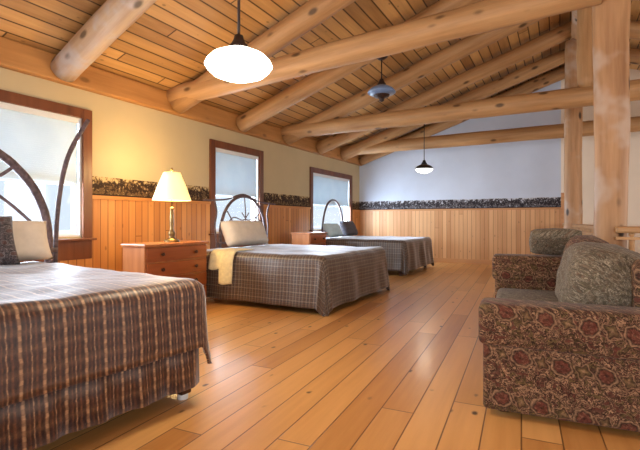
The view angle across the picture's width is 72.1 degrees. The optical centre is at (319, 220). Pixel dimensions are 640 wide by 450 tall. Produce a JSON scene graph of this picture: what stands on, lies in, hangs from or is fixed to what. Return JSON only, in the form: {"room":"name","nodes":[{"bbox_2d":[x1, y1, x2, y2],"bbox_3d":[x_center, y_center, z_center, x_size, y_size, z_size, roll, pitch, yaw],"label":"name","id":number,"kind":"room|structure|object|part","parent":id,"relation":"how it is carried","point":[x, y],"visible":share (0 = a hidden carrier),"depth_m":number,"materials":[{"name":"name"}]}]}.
{"room":"lodge bedroom","nodes":[
{"label":"lodge bedroom","id":0,"kind":"room"},
{"bbox_2d":[0,67,359,271],"bbox_3d":[-2.338,-0.375,5.546,0.185,2.750,14.200,0,0,29],"label":"wall","id":1,"kind":"structure","parent":0,"point":[133,145],"depth_m":5.73,"materials":[{"name":"beige paint"}]},
{"bbox_2d":[0,89,96,261],"bbox_3d":[-3.012,-0.410,4.268,0.225,1.660,1.690,0,0,29],"label":"window","id":2,"kind":"structure","parent":1,"relation":"in","point":[74,248],"depth_m":4.85,"materials":[{"name":"brown wood"}]},
{"bbox_2d":[0,104,78,185],"bbox_3d":[-2.999,-0.750,4.260,0.040,0.719,1.350,0,0,29],"label":"window blind","id":3,"kind":"object","parent":2,"relation":"attached to","point":[40,142],"visible":0.8,"depth_m":4.49,"materials":[{"name":"white fabric"}]},
{"bbox_3d":[-2.999,-0.398,4.260,0.024,0.014,1.350,0,0,29],"label":"rail","id":4,"kind":"part","parent":3,"relation":"part of","materials":[{"name":"white plastic"}]},
{"bbox_3d":[-2.999,-1.093,4.260,0.040,0.035,1.350,0,0,29],"label":"head rail","id":5,"kind":"part","parent":3,"relation":"part of","materials":[{"name":"white plastic"}]},
{"bbox_3d":[-3.023,-0.175,4.274,0.030,0.650,1.370,0,0,29],"label":"sash","id":6,"kind":"part","parent":2,"relation":"part of","materials":[{"name":"white glass"}]},
{"bbox_3d":[-2.955,0.203,4.237,0.095,0.025,1.690,0,0,29],"label":"sill","id":7,"kind":"part","parent":2,"relation":"part of","materials":[{"name":"brown wood"}]},
{"bbox_2d":[0,36,361,165],"bbox_3d":[-2.244,-1.585,5.494,0.100,0.270,13.900,0,0,29],"label":"trim","id":8,"kind":"structure","parent":1,"relation":"attached to","point":[16,56],"depth_m":5.31,"materials":[{"name":"brown wood"}]},
{"bbox_3d":[-2.277,-0.271,5.501,0.035,0.042,13.880,0,0,29],"label":"chair rail","id":9,"kind":"part","parent":1,"relation":"part of","materials":[{"name":"brown wood"}]},
{"bbox_2d":[209,139,263,248],"bbox_3d":[-1.385,-0.410,7.253,0.225,1.660,1.410,0,0,29],"label":"window","id":10,"kind":"structure","parent":1,"relation":"in","point":[213,144],"depth_m":6.94,"materials":[{"name":"brown wood"}]},
{"bbox_3d":[-1.396,-0.175,7.259,0.030,0.650,1.090,0,0,29],"label":"sash","id":11,"kind":"part","parent":10,"relation":"part of","materials":[{"name":"white glass"}]},
{"bbox_2d":[216,149,256,198],"bbox_3d":[-1.371,-0.750,7.245,0.040,0.719,1.070,0,0,29],"label":"window blind","id":12,"kind":"object","parent":10,"relation":"attached to","point":[236,173],"visible":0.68,"depth_m":7.21,"materials":[{"name":"white fabric"}]},
{"bbox_3d":[-1.371,-1.093,7.245,0.040,0.035,1.070,0,0,29],"label":"head rail","id":13,"kind":"part","parent":12,"relation":"part of","materials":[{"name":"white plastic"}]},
{"bbox_2d":[309,167,351,237],"bbox_3d":[0.253,-0.365,10.255,0.225,1.570,2.190,0,0,29],"label":"window","id":14,"kind":"structure","parent":1,"relation":"in","point":[313,170],"depth_m":9.91,"materials":[{"name":"brown wood"}]},
{"bbox_3d":[0.241,-0.152,10.261,0.030,0.605,1.870,0,0,29],"label":"sash","id":15,"kind":"part","parent":14,"relation":"part of","materials":[{"name":"white glass"}]},
{"bbox_2d":[313,174,348,206],"bbox_3d":[0.266,-0.682,10.248,0.040,0.675,1.850,0,0,29],"label":"window blind","id":16,"kind":"object","parent":14,"relation":"attached to","point":[325,188],"visible":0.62,"depth_m":10.16,"materials":[{"name":"white fabric"}]},
{"bbox_3d":[0.266,-1.002,10.248,0.040,0.035,1.850,0,0,29],"label":"head rail","id":17,"kind":"part","parent":16,"relation":"part of","materials":[{"name":"white plastic"}]},
{"bbox_2d":[0,0,639,147],"bbox_3d":[2.058,-2.537,3.149,10.400,1.842,14.200,0,0,29],"label":"ceiling","id":18,"kind":"structure","parent":0,"point":[168,46],"depth_m":5.31,"materials":[{"name":"brown wood"}]},
{"bbox_2d":[50,0,156,81],"bbox_3d":[-0.673,-2.363,3.243,4.886,1.844,0.279,0,0,34],"label":"rafter","id":19,"kind":"object","parent":18,"relation":"attached to","point":[113,18],"visible":1,"depth_m":4.12,"materials":[{"name":"brown wood"}]},
{"bbox_2d":[204,0,272,82],"bbox_3d":[-0.495,-1.773,2.685,0.410,1.827,0.410,0,0,29],"label":"pendant lamp","id":20,"kind":"object","parent":18,"relation":"hanging from","point":[236,62],"visible":1,"depth_m":2.57,"materials":[{"name":"glass"}]},
{"bbox_2d":[205,54,270,82],"bbox_3d":[-0.495,-0.904,2.685,0.398,0.089,0.398,0,0,29],"label":"diffuser","id":21,"kind":"object","parent":20,"relation":"attached to","point":[235,68],"depth_m":2.57,"materials":[{"name":"white glass"}]},
{"bbox_3d":[-0.495,-0.994,2.685,0.410,0.102,0.410,0,0,29],"label":"lamp shade","id":22,"kind":"part","parent":20,"relation":"part of","materials":[{"name":"white glass"}]},
{"bbox_3d":[-0.495,-1.886,2.685,0.017,1.542,0.017,0,0,-39],"label":"rod","id":23,"kind":"part","parent":20,"relation":"part of","materials":[{"name":"metal"}]},
{"bbox_2d":[170,0,355,112],"bbox_3d":[0.131,-2.369,4.715,4.868,1.841,0.274,0,0,31],"label":"rafter","id":24,"kind":"object","parent":18,"relation":"attached to","point":[311,14],"visible":0.59,"depth_m":4.91,"materials":[{"name":"brown wood"}]},
{"bbox_2d":[236,0,481,131],"bbox_3d":[0.807,-2.361,5.958,4.863,1.850,0.281,0,0,30],"label":"rafter","id":25,"kind":"object","parent":18,"relation":"attached to","point":[313,83],"visible":0.56,"depth_m":6.41,"materials":[{"name":"brown wood"}]},
{"bbox_2d":[368,56,395,101],"bbox_3d":[0.834,-1.935,5.958,0.380,0.645,0.380,0,0,29],"label":"pendant lamp","id":26,"kind":"object","parent":25,"relation":"hanging from","point":[381,91],"visible":0.96,"depth_m":5.88,"materials":[{"name":"metal"}]},
{"bbox_2d":[368,89,394,96],"bbox_3d":[0.834,-1.718,5.958,0.369,0.042,0.369,0,0,29],"label":"diffuser","id":27,"kind":"object","parent":26,"relation":"attached to","point":[372,92],"depth_m":5.86,"materials":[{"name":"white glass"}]},
{"bbox_3d":[0.834,-1.784,5.958,0.380,0.102,0.380,0,0,29],"label":"lamp shade","id":28,"kind":"part","parent":26,"relation":"part of","materials":[{"name":"silver metal"}]},
{"bbox_2d":[166,0,601,102],"bbox_3d":[0.202,-1.835,4.829,4.892,0.588,0.285,0,0,27],"label":"tie beam","id":29,"kind":"structure","parent":18,"relation":"attached to","point":[483,16],"depth_m":4.42,"materials":[{"name":"brown wood"}]},
{"bbox_2d":[282,18,543,144],"bbox_3d":[1.464,-2.360,7.157,4.866,1.844,0.282,0,0,28],"label":"rafter","id":30,"kind":"object","parent":18,"relation":"attached to","point":[436,61],"visible":0.71,"depth_m":6.96,"materials":[{"name":"brown wood"}]},
{"bbox_2d":[415,106,432,172],"bbox_3d":[2.185,-1.715,9.230,0.380,1.420,0.380,0,0,29],"label":"pendant lamp","id":31,"kind":"object","parent":18,"relation":"hanging from","point":[424,167],"visible":0.91,"depth_m":9.13,"materials":[{"name":"black metal"}]},
{"bbox_3d":[2.185,-1.139,9.230,0.380,0.102,0.380,0,0,29],"label":"lamp shade","id":32,"kind":"part","parent":31,"relation":"part of","materials":[{"name":"black metal"}]},
{"bbox_2d":[415,168,432,172],"bbox_3d":[2.185,-1.050,9.230,0.369,0.089,0.369,0,0,29],"label":"diffuser","id":33,"kind":"object","parent":31,"relation":"attached to","point":[421,170],"depth_m":9.12,"materials":[{"name":"white glass"}]},
{"bbox_3d":[2.185,-1.828,9.230,0.017,1.135,0.017,0,0,6],"label":"rod","id":34,"kind":"part","parent":31,"relation":"part of","materials":[{"name":"black metal"}]},
{"bbox_2d":[316,20,571,153],"bbox_3d":[2.088,-2.356,8.298,4.863,1.855,0.276,0,0,28],"label":"rafter","id":35,"kind":"object","parent":18,"relation":"attached to","point":[562,33],"visible":0.8,"depth_m":7.86,"materials":[{"name":"brown wood"}]},
{"bbox_2d":[340,49,564,159],"bbox_3d":[2.644,-2.356,9.320,4.865,1.842,0.273,0,0,29],"label":"rafter","id":36,"kind":"object","parent":18,"relation":"attached to","point":[545,64],"visible":0.67,"depth_m":8.84,"materials":[{"name":"brown wood"}]},
{"bbox_2d":[280,79,639,137],"bbox_3d":[3.616,-1.695,5.943,9.802,0.291,0.287,0,0,29],"label":"tie beam","id":37,"kind":"structure","parent":18,"relation":"attached to","point":[574,97],"depth_m":6.63,"materials":[{"name":"brown wood"}]},
{"bbox_2d":[576,7,592,86],"bbox_3d":[3.599,-2.362,5.947,0.235,1.153,0.234,0,0,29],"label":"post","id":38,"kind":"object","parent":37,"relation":"on","point":[584,55],"visible":0.65,"depth_m":5.87,"materials":[{"name":"brown wood"}]},
{"bbox_2d":[358,66,564,164],"bbox_3d":[3.153,-2.361,10.256,4.861,1.846,0.276,0,0,29],"label":"rafter","id":39,"kind":"object","parent":18,"relation":"attached to","point":[556,75],"visible":0.54,"depth_m":9.68,"materials":[{"name":"brown wood"}]},
{"bbox_2d":[340,116,639,154],"bbox_3d":[4.838,-1.704,8.185,9.802,0.287,0.290,0,0,29],"label":"tie beam","id":40,"kind":"structure","parent":18,"relation":"attached to","point":[555,131],"depth_m":8.90,"materials":[{"name":"brown wood"}]},
{"bbox_2d":[629,21,639,39],"bbox_3d":[6.402,-2.353,5.940,4.934,1.863,0.274,0,0,29],"label":"rafter","id":41,"kind":"object","parent":18,"relation":"attached to","point":[634,25],"visible":0.17,"depth_m":6.71,"materials":[{"name":"brown wood"}]},
{"bbox_2d":[629,47,639,64],"bbox_3d":[6.965,-2.358,6.970,4.931,1.872,0.272,0,0,29],"label":"rafter","id":42,"kind":"object","parent":18,"relation":"attached to","point":[634,53],"visible":0.18,"depth_m":7.66,"materials":[{"name":"brown wood"}]},
{"bbox_2d":[34,262,639,449],"bbox_3d":[2.058,1.060,3.149,10.200,0.120,14.200,0,0,29],"label":"floor","id":43,"kind":"structure","parent":0,"point":[401,367],"depth_m":2.66,"materials":[{"name":"brown wood"}]},
{"bbox_2d":[0,119,198,449],"bbox_3d":[-2.071,0.030,2.308,2.158,1.940,2.836,0,0,35],"label":"bed","id":44,"kind":"object","parent":43,"relation":"on","point":[33,423],"visible":0.49,"depth_m":2.06,"materials":[{"name":"fabric"}]},
{"bbox_3d":[-2.929,0.114,2.900,0.070,1.771,2.189,0,0,35],"label":"headboard","id":45,"kind":"part","parent":44,"relation":"part of","materials":[{"name":"brown wood"}]},
{"bbox_3d":[-2.912,0.245,2.889,0.040,0.050,2.240,0,0,35],"label":"cross rail","id":46,"kind":"part","parent":44,"relation":"part of","materials":[{"name":"brown wood"}]},
{"bbox_2d":[0,261,211,407],"bbox_3d":[-1.997,0.560,2.257,2.086,0.494,2.018,0,0,35],"label":"comforter","id":47,"kind":"object","parent":44,"relation":"on","point":[62,325],"visible":1,"depth_m":2.00,"materials":[{"name":"brown fabric"}]},
{"bbox_2d":[0,216,19,264],"bbox_3d":[-2.406,0.139,2.977,0.251,0.352,0.624,0,0,36],"label":"pillow","id":48,"kind":"object","parent":47,"relation":"on","point":[8,253],"visible":1,"depth_m":3.12,"materials":[{"name":"fabric"}]},
{"bbox_2d":[12,221,52,260],"bbox_3d":[-2.461,0.157,3.379,0.257,0.320,0.721,0,0,35],"label":"pillow","id":49,"kind":"object","parent":47,"relation":"on","point":[30,237],"visible":0.73,"depth_m":3.48,"materials":[{"name":"white fabric"}]},
{"bbox_3d":[-0.775,0.905,2.483,0.070,0.130,0.070,0,0,35],"label":"leg","id":50,"kind":"part","parent":44,"relation":"part of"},
{"bbox_2d":[121,240,208,296],"bbox_3d":[-1.713,0.620,4.978,0.406,0.760,0.940,0,0,29],"label":"dresser","id":51,"kind":"object","parent":43,"relation":"on","point":[184,258],"visible":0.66,"depth_m":4.79,"materials":[{"name":"brown wood"}]},
{"bbox_2d":[152,168,190,241],"bbox_3d":[-1.696,-0.185,5.036,0.430,0.850,0.430,0,0,29],"label":"table lamp","id":52,"kind":"object","parent":51,"relation":"on","point":[171,186],"visible":1,"depth_m":4.93,"materials":[{"name":"white fabric"}]},
{"bbox_3d":[-1.696,-0.395,5.036,0.430,0.320,0.430,0,0,29],"label":"lamp shade","id":53,"kind":"part","parent":52,"relation":"part of","materials":[{"name":"white fabric"}]},
{"bbox_3d":[-1.575,0.356,4.902,0.020,0.146,0.870,0,0,29],"label":"drawer","id":54,"kind":"part","parent":51,"relation":"part of","materials":[{"name":"brown wood"}]},
{"bbox_3d":[-1.575,0.519,4.902,0.020,0.146,0.870,0,0,29],"label":"drawer","id":55,"kind":"part","parent":51,"relation":"part of","materials":[{"name":"brown wood"}]},
{"bbox_3d":[-1.575,0.681,4.902,0.020,0.146,0.870,0,0,29],"label":"drawer","id":56,"kind":"part","parent":51,"relation":"part of","materials":[{"name":"brown wood"}]},
{"bbox_2d":[203,194,317,312],"bbox_3d":[-0.375,0.294,6.073,1.933,1.413,1.916,0,0,29],"label":"bed","id":57,"kind":"object","parent":43,"relation":"on","point":[238,196],"visible":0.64,"depth_m":6.40,"materials":[{"name":"wood"}]},
{"bbox_3d":[-1.138,0.304,6.623,0.047,1.391,1.125,0,0,29],"label":"headboard","id":58,"kind":"part","parent":57,"relation":"part of","materials":[{"name":"brown wood"}]},
{"bbox_2d":[206,244,389,315],"bbox_3d":[-0.292,0.685,5.934,1.968,0.638,2.077,0,0,29],"label":"comforter","id":59,"kind":"object","parent":57,"relation":"on","point":[322,278],"visible":0.92,"depth_m":5.04,"materials":[{"name":"grey fabric"}]},
{"bbox_2d":[208,248,253,284],"bbox_3d":[-1.105,0.553,5.432,0.362,0.410,0.459,0,0,29],"label":"throw blanket","id":60,"kind":"object","parent":59,"relation":"on","point":[221,259],"visible":1,"depth_m":5.25,"materials":[{"name":"beige fabric"}]},
{"bbox_2d":[220,221,267,246],"bbox_3d":[-1.084,0.175,6.388,0.306,0.363,0.922,0,0,28],"label":"pillow","id":61,"kind":"object","parent":59,"relation":"on","point":[235,233],"visible":1,"depth_m":6.18,"materials":[{"name":"white fabric"}]},
{"bbox_2d":[291,232,327,245],"bbox_3d":[-0.188,0.605,8.235,0.446,0.790,0.660,0,0,29],"label":"dresser","id":62,"kind":"object","parent":43,"relation":"on","point":[298,238],"visible":0.35,"depth_m":8.01,"materials":[{"name":"brown wood"}]},
{"bbox_3d":[-0.033,0.330,8.150,0.020,0.154,0.590,0,0,29],"label":"drawer","id":63,"kind":"part","parent":62,"relation":"part of","materials":[{"name":"brown wood"}]},
{"bbox_2d":[321,199,426,275],"bbox_3d":[1.096,0.259,9.221,1.884,1.482,1.710,0,0,29],"label":"bed","id":64,"kind":"object","parent":43,"relation":"on","point":[329,201],"visible":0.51,"depth_m":9.36,"materials":[{"name":"metal"}]},
{"bbox_3d":[0.290,0.259,9.660,0.047,1.482,1.045,0,0,29],"label":"headboard","id":65,"kind":"part","parent":64,"relation":"part of","materials":[{"name":"brown wood"}]},
{"bbox_2d":[325,236,433,274],"bbox_3d":[1.205,0.655,9.161,1.908,0.638,2.013,0,0,29],"label":"comforter","id":66,"kind":"object","parent":64,"relation":"on","point":[403,254],"visible":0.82,"depth_m":8.27,"materials":[{"name":"grey fabric"}]},
{"bbox_2d":[323,223,342,236],"bbox_3d":[0.276,0.192,9.303,0.253,0.297,0.600,0,0,29],"label":"pillow","id":67,"kind":"object","parent":66,"relation":"on","point":[333,229],"visible":0.98,"depth_m":9.12,"materials":[{"name":"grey fabric"}]},
{"bbox_2d":[339,221,357,235],"bbox_3d":[0.648,0.168,9.943,0.272,0.336,0.620,0,0,29],"label":"pillow","id":68,"kind":"object","parent":66,"relation":"on","point":[348,228],"visible":0.96,"depth_m":9.74,"materials":[{"name":"fabric"}]},
{"bbox_2d":[478,235,639,431],"bbox_3d":[1.636,0.552,2.997,0.922,0.897,2.004,0,0,24],"label":"sofa","id":69,"kind":"object","parent":43,"relation":"on","point":[559,335],"visible":1,"depth_m":2.19,"materials":[{"name":"brown fabric"}]},
{"bbox_3d":[1.981,0.735,3.785,0.880,0.470,0.240,0,0,24],"label":"arm","id":70,"kind":"part","parent":69,"relation":"part of"},
{"bbox_2d":[496,288,558,301],"bbox_3d":[1.684,0.640,3.378,0.620,0.130,0.738,0,0,24],"label":"seat cushion","id":71,"kind":"object","parent":69,"relation":"on","point":[537,294],"depth_m":3.49,"materials":[{"name":"grey fabric"}]},
{"bbox_2d":[529,228,581,254],"bbox_3d":[1.975,0.175,3.696,0.399,0.232,0.199,0,0,23],"label":"pillow","id":72,"kind":"object","parent":69,"relation":"on","point":[546,241],"visible":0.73,"depth_m":3.65,"materials":[{"name":"grey fabric"}]},
{"bbox_3d":[1.289,0.797,2.199,0.880,0.345,0.220,0,0,24],"label":"arm","id":73,"kind":"part","parent":69,"relation":"part of"},
{"bbox_2d":[560,235,608,262],"bbox_3d":[1.969,0.335,3.277,0.293,0.475,0.665,13,5,23],"label":"cushion","id":74,"kind":"object","parent":69,"relation":"on","point":[578,238],"depth_m":3.17,"materials":[{"name":"grey fabric"}]},
{"bbox_2d":[555,241,639,306],"bbox_3d":[1.694,0.372,2.623,0.482,0.484,0.817,15,6,23],"label":"cushion","id":75,"kind":"object","parent":69,"relation":"on","point":[587,272],"depth_m":2.34,"materials":[{"name":"grey fabric"}]},
{"bbox_3d":[1.967,0.460,2.853,0.200,0.520,1.560,0,0,24],"label":"frame","id":76,"kind":"part","parent":69,"relation":"part of","materials":[{"name":"brown fabric"}]},
{"bbox_2d":[564,39,582,228],"bbox_3d":[4.135,-0.965,7.202,0.288,3.932,0.280,0,0,29],"label":"log post","id":77,"kind":"object","parent":43,"relation":"on","point":[573,117],"visible":0.65,"depth_m":7.09,"materials":[{"name":"brown wood"}]},
{"bbox_2d":[571,224,592,234],"bbox_3d":[3.345,0.482,5.529,0.091,0.875,3.354,0,0,26],"label":"stair railing","id":78,"kind":"object","parent":77,"relation":"attached to","point":[586,229],"visible":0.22,"depth_m":5.47,"materials":[{"name":"brown wood"}]},
{"bbox_3d":[3.345,0.072,5.529,0.090,0.055,3.354,0,0,26],"label":"handrail","id":79,"kind":"part","parent":78,"relation":"part of","materials":[{"name":"brown wood"}]},
{"bbox_2d":[592,0,630,247],"bbox_3d":[2.538,-0.966,3.832,0.307,3.935,0.310,0,0,29],"label":"log post","id":80,"kind":"object","parent":43,"relation":"on","point":[610,19],"visible":0.69,"depth_m":3.73,"materials":[{"name":"brown wood"}]},
{"bbox_2d":[571,10,576,39],"bbox_3d":[2.055,-3.051,3.151,0.319,0.320,13.862,0,0,29],"label":"ridge beam","id":81,"kind":"structure","parent":80,"relation":"on","point":[574,13],"depth_m":6.67,"materials":[{"name":"brown wood"}]},
{"bbox_2d":[615,226,639,250],"bbox_3d":[3.744,0.482,3.096,2.796,0.875,0.090,0,0,25],"label":"stair railing","id":82,"kind":"object","parent":80,"relation":"attached to","point":[631,230],"visible":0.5,"depth_m":3.62,"materials":[{"name":"brown wood"}]},
{"bbox_3d":[3.744,0.143,3.096,2.796,0.023,0.050,0,0,25],"label":"sub rail","id":83,"kind":"part","parent":82,"relation":"part of","materials":[{"name":"brown wood"}]},
{"bbox_3d":[3.744,0.072,3.096,2.796,0.055,0.090,0,0,25],"label":"handrail","id":84,"kind":"part","parent":82,"relation":"part of","materials":[{"name":"brown wood"}]},
{"bbox_2d":[359,80,563,264],"bbox_3d":[3.147,-1.157,10.534,4.740,4.314,0.190,0,0,29],"label":"wall","id":85,"kind":"structure","parent":0,"point":[477,203],"depth_m":10.24,"materials":[{"name":"grey paint"}]},
{"bbox_3d":[3.081,-0.271,10.487,4.670,0.042,0.035,0,0,29],"label":"chair rail","id":86,"kind":"part","parent":85,"relation":"part of","materials":[{"name":"brown wood"}]},
{"bbox_3d":[3.082,0.945,10.489,4.670,0.110,0.030,0,0,29],"label":"baseboard","id":87,"kind":"part","parent":85,"relation":"part of","materials":[{"name":"brown wood"}]},
{"bbox_2d":[561,69,639,252],"bbox_3d":[7.471,-1.204,8.199,5.230,4.408,0.150,0,0,29],"label":"wall","id":88,"kind":"structure","parent":0,"point":[588,112],"depth_m":9.10,"materials":[{"name":"beige paint"}]}
]}

